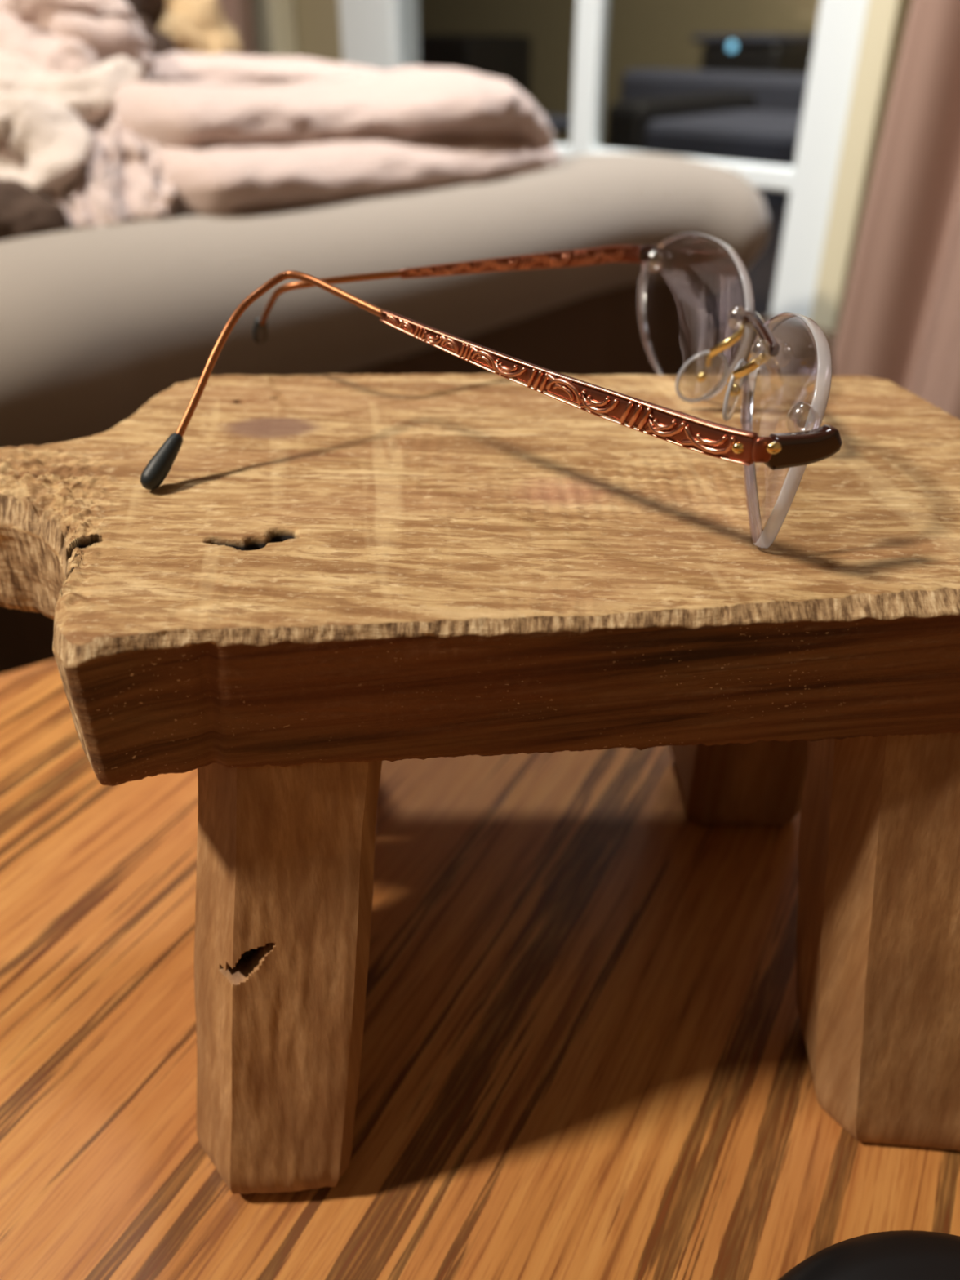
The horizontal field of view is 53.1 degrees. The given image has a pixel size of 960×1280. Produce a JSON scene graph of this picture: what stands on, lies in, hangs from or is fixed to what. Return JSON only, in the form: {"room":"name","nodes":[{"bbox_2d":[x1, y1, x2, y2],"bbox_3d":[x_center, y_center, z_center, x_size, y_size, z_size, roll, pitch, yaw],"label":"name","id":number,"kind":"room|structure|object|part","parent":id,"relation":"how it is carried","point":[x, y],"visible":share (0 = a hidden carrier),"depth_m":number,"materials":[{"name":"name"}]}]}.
{"room":"bedroom","nodes":[
{"label":"bedroom","id":0,"kind":"room"},
{"bbox_2d":[293,0,911,62],"bbox_3d":[-0.224,-1.248,1.365,5.100,2.450,0.120,27,42,35],"label":"wall","id":1,"kind":"structure","parent":0,"point":[317,24],"depth_m":1.49,"materials":[{"name":"beige paint"}]},
{"bbox_2d":[217,0,255,55],"bbox_3d":[-0.849,-1.361,1.697,1.593,2.199,0.139,28,42,36],"label":"window curtain","id":2,"kind":"object","parent":1,"relation":"hanging from","point":[238,13],"visible":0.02,"depth_m":1.44,"materials":[{"name":"pink fabric"}]},
{"bbox_2d":[251,0,297,57],"bbox_3d":[-0.333,-1.143,1.416,0.070,2.220,0.050,27,42,35],"label":"trim","id":3,"kind":"structure","parent":1,"relation":"attached to","point":[273,20],"depth_m":1.51,"materials":[{"name":"beige paint"}]},
{"bbox_3d":[-1.127,-1.708,2.074,2.627,2.450,0.120,27,42,35],"label":"wall panel","id":4,"kind":"part","parent":1,"relation":"part of","materials":[{"name":"beige paint"}]},
{"bbox_2d":[338,0,868,324],"bbox_3d":[0.109,-0.951,1.119,0.835,2.080,0.062,27,42,35],"label":"window frame","id":5,"kind":"structure","parent":1,"relation":"in","point":[379,34],"depth_m":1.12,"materials":[{"name":"white paint"}]},
{"bbox_2d":[810,0,910,336],"bbox_3d":[0.403,-0.776,0.850,0.033,2.220,0.030,27,42,35],"label":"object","id":6,"kind":"structure","parent":1,"relation":"attached to","point":[885,20],"depth_m":1.00,"materials":[{"name":"beige paint"}]},
{"bbox_2d":[831,0,959,419],"bbox_3d":[0.811,-0.512,0.390,1.295,2.199,0.127,26,41,34],"label":"window curtain","id":7,"kind":"object","parent":1,"relation":"hanging from","point":[900,322],"visible":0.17,"depth_m":0.90,"materials":[{"name":"pink fabric"}]},
{"bbox_3d":[1.040,-0.604,0.373,1.638,2.450,0.120,27,42,35],"label":"wall panel","id":8,"kind":"part","parent":1,"relation":"part of","materials":[{"name":"beige paint"}]},
{"bbox_3d":[-1.392,0.502,1.012,6.318,0.100,6.233,0,33,0],"label":"floor","id":9,"kind":"structure","parent":0,"visible":0},
{"bbox_2d":[0,152,836,675],"bbox_3d":[-0.134,-0.062,1.027,0.933,0.820,0.560,-26,41,-34],"label":"sofa","id":10,"kind":"object","parent":9,"relation":"on","point":[96,322],"visible":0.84,"depth_m":0.63,"materials":[{"name":"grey fabric"}]},
{"bbox_2d":[0,178,70,240],"bbox_3d":[-0.281,-0.233,0.545,0.087,0.070,0.083,0,33,0],"label":"cushion","id":11,"kind":"object","parent":10,"relation":"on","point":[24,211],"visible":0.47,"depth_m":0.54,"materials":[{"name":"fabric"}]},
{"bbox_2d":[0,0,176,230],"bbox_3d":[-0.282,-0.362,0.620,0.150,0.154,0.291,-11,34,-16],"label":"blanket","id":12,"kind":"object","parent":10,"relation":"on","point":[64,64],"visible":0.86,"depth_m":0.59,"materials":[{"name":"fabric"}]},
{"bbox_2d":[49,115,176,230],"bbox_3d":[-0.227,-0.296,0.600,0.082,0.065,0.154,-12,35,-17],"label":"drape","id":13,"kind":"object","parent":12,"relation":"hanging from","point":[102,172],"depth_m":0.57,"materials":[{"name":"fabric"}]},
{"bbox_2d":[108,52,562,217],"bbox_3d":[-0.141,-0.396,0.743,0.289,0.098,0.370,26,41,34],"label":"folded blanket","id":14,"kind":"object","parent":10,"relation":"on","point":[237,133],"visible":0.83,"depth_m":0.65,"materials":[{"name":"fabric"}]},
{"bbox_2d":[124,0,178,55],"bbox_3d":[-0.315,-0.493,0.771,0.152,0.119,0.165,0,33,0],"label":"throw","id":15,"kind":"object","parent":14,"relation":"on","point":[148,12],"visible":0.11,"depth_m":0.75,"materials":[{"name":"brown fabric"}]},
{"bbox_2d":[154,0,242,54],"bbox_3d":[-0.306,-0.556,0.822,0.202,0.143,0.185,0,33,0],"label":"cushion","id":16,"kind":"object","parent":14,"relation":"on","point":[195,26],"visible":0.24,"depth_m":0.80,"materials":[{"name":"fabric"}]},
{"bbox_3d":[-0.076,0.029,0.871,0.121,0.647,0.758,27,41,35],"label":"panel","id":17,"kind":"part","parent":10,"relation":"part of","materials":[{"name":"brown fabric"}]},
{"bbox_3d":[-0.053,-0.264,0.708,0.166,0.135,0.855,28,42,35],"label":"armrest","id":18,"kind":"part","parent":10,"relation":"part of","materials":[{"name":"grey fabric"}]},
{"bbox_3d":[0.300,-0.045,1.157,0.130,0.650,0.120,-26,41,-34],"label":"arm","id":19,"kind":"part","parent":10,"relation":"part of","materials":[{"name":"fabric"}]},
{"bbox_2d":[0,659,959,1279],"bbox_3d":[0.150,0.579,0.114,1.132,0.750,1.132,0,33,0],"label":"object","id":20,"kind":"structure","parent":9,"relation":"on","point":[584,1056],"depth_m":0.19,"materials":[{"name":"brown wood"}]},
{"bbox_2d":[0,373,959,1194],"bbox_3d":[-0.004,0.017,0.192,0.207,0.108,0.128,-2,33,-3],"label":"wooden stool","id":21,"kind":"object","parent":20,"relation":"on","point":[328,579],"visible":0.97,"depth_m":0.15,"materials":[{"name":"brown wood"}]},
{"bbox_3d":[-0.033,0.041,0.175,0.039,0.084,0.078,0,33,0],"label":"leg","id":22,"kind":"part","parent":21,"relation":"part of","materials":[{"name":"brown wood"}]},
{"bbox_3d":[-0.004,-0.020,0.172,0.207,0.024,0.113,0,33,0],"label":"seat","id":23,"kind":"part","parent":21,"relation":"part of","materials":[{"name":"brown wood"}]},
{"bbox_2d":[140,232,842,548],"bbox_3d":[-0.002,-0.052,0.176,0.107,0.030,0.124,0,33,0],"label":"eyeglasses","id":24,"kind":"object","parent":21,"relation":"on","point":[744,446],"visible":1,"depth_m":0.15,"materials":[{"name":"brown metal"}]},
{"bbox_3d":[0.047,-0.056,0.182,0.007,0.009,0.004,1,33,2],"label":"nose pad arm","id":25,"kind":"part","parent":24,"relation":"part of","materials":[{"name":"gold metal"}]},
{"bbox_3d":[0.045,-0.045,0.162,0.006,0.007,0.003,21,38,28],"label":"nose pad arm","id":26,"kind":"part","parent":24,"relation":"part of","materials":[{"name":"gold metal"}]},
{"bbox_3d":[0.066,0.005,0.230,0.032,0.084,0.036,0,33,0],"label":"leg","id":27,"kind":"part","parent":21,"relation":"part of","materials":[{"name":"brown wood"}]},
{"bbox_3d":[0.079,0.044,0.170,0.047,0.084,0.050,0,33,0],"label":"leg","id":28,"kind":"part","parent":21,"relation":"part of","materials":[{"name":"brown wood"}]},
{"bbox_2d":[777,1230,959,1279],"bbox_3d":[0.064,0.115,0.119,0.073,0.022,0.073,0,33,0],"label":"round container","id":29,"kind":"object","parent":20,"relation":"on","point":[900,1255],"visible":1,"depth_m":0.14,"materials":[{"name":"black plastic"}]},
{"bbox_3d":[1.968,-1.246,3.722,9.804,0.100,9.701,0,33,0],"label":"ground","id":30,"kind":"structure","parent":0,"visible":0},
{"bbox_2d":[418,34,531,97],"bbox_3d":[-0.085,-1.866,3.773,0.444,0.864,0.350,27,42,35],"label":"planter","id":31,"kind":"object","parent":30,"relation":"on","point":[508,57],"visible":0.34,"depth_m":3.43,"materials":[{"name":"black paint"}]},
{"bbox_2d":[543,114,571,133],"bbox_3d":[0.077,-1.011,2.596,0.280,0.712,0.250,27,42,35],"label":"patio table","id":32,"kind":"object","parent":30,"relation":"on","point":[557,123],"visible":0.02,"depth_m":2.36,"materials":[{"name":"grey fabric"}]},
{"bbox_2d":[417,0,821,148],"bbox_3d":[0.217,-2.189,4.042,3.965,1.113,0.150,27,42,35],"label":"wall","id":33,"kind":"structure","parent":30,"relation":"on","point":[642,33],"depth_m":3.59,"materials":[{"name":"beige paint"}]},
{"bbox_2d":[605,68,808,347],"bbox_3d":[0.547,-0.923,2.374,0.832,0.807,0.590,27,42,35],"label":"sofa","id":34,"kind":"object","parent":30,"relation":"on","point":[755,117],"visible":0.28,"depth_m":2.05,"materials":[{"name":"grey fabric"}]},
{"bbox_3d":[0.475,-0.911,2.389,0.101,0.770,0.500,27,42,35],"label":"armrest","id":35,"kind":"part","parent":34,"relation":"part of","materials":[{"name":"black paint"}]},
{"bbox_3d":[0.625,-1.142,2.528,0.606,0.607,0.120,27,42,35],"label":"backrest","id":36,"kind":"part","parent":34,"relation":"part of","materials":[{"name":"grey fabric"}]},
{"bbox_3d":[0.625,-0.831,2.241,0.497,0.678,0.420,27,42,35],"label":"seat","id":37,"kind":"part","parent":34,"relation":"part of","materials":[{"name":"grey fabric"}]},
{"bbox_2d":[727,40,736,51],"bbox_3d":[0.675,-1.591,2.573,0.024,0.024,0.023,0,33,0],"label":"solar light","id":38,"kind":"object","parent":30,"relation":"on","point":[731,46],"visible":1,"depth_m":2.56,"materials":[{"name":"blue"}]},
{"bbox_2d":[691,33,815,74],"bbox_3d":[0.850,-1.432,3.093,0.290,0.878,0.370,27,42,35],"label":"electronic device","id":39,"kind":"object","parent":30,"relation":"on","point":[771,53],"visible":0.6,"depth_m":2.76,"materials":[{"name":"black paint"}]},
{"bbox_3d":[0.847,-1.794,2.862,0.280,0.019,0.370,27,42,35],"label":"box lid","id":40,"kind":"part","parent":39,"relation":"part of","materials":[{"name":"plastic"}]}
]}

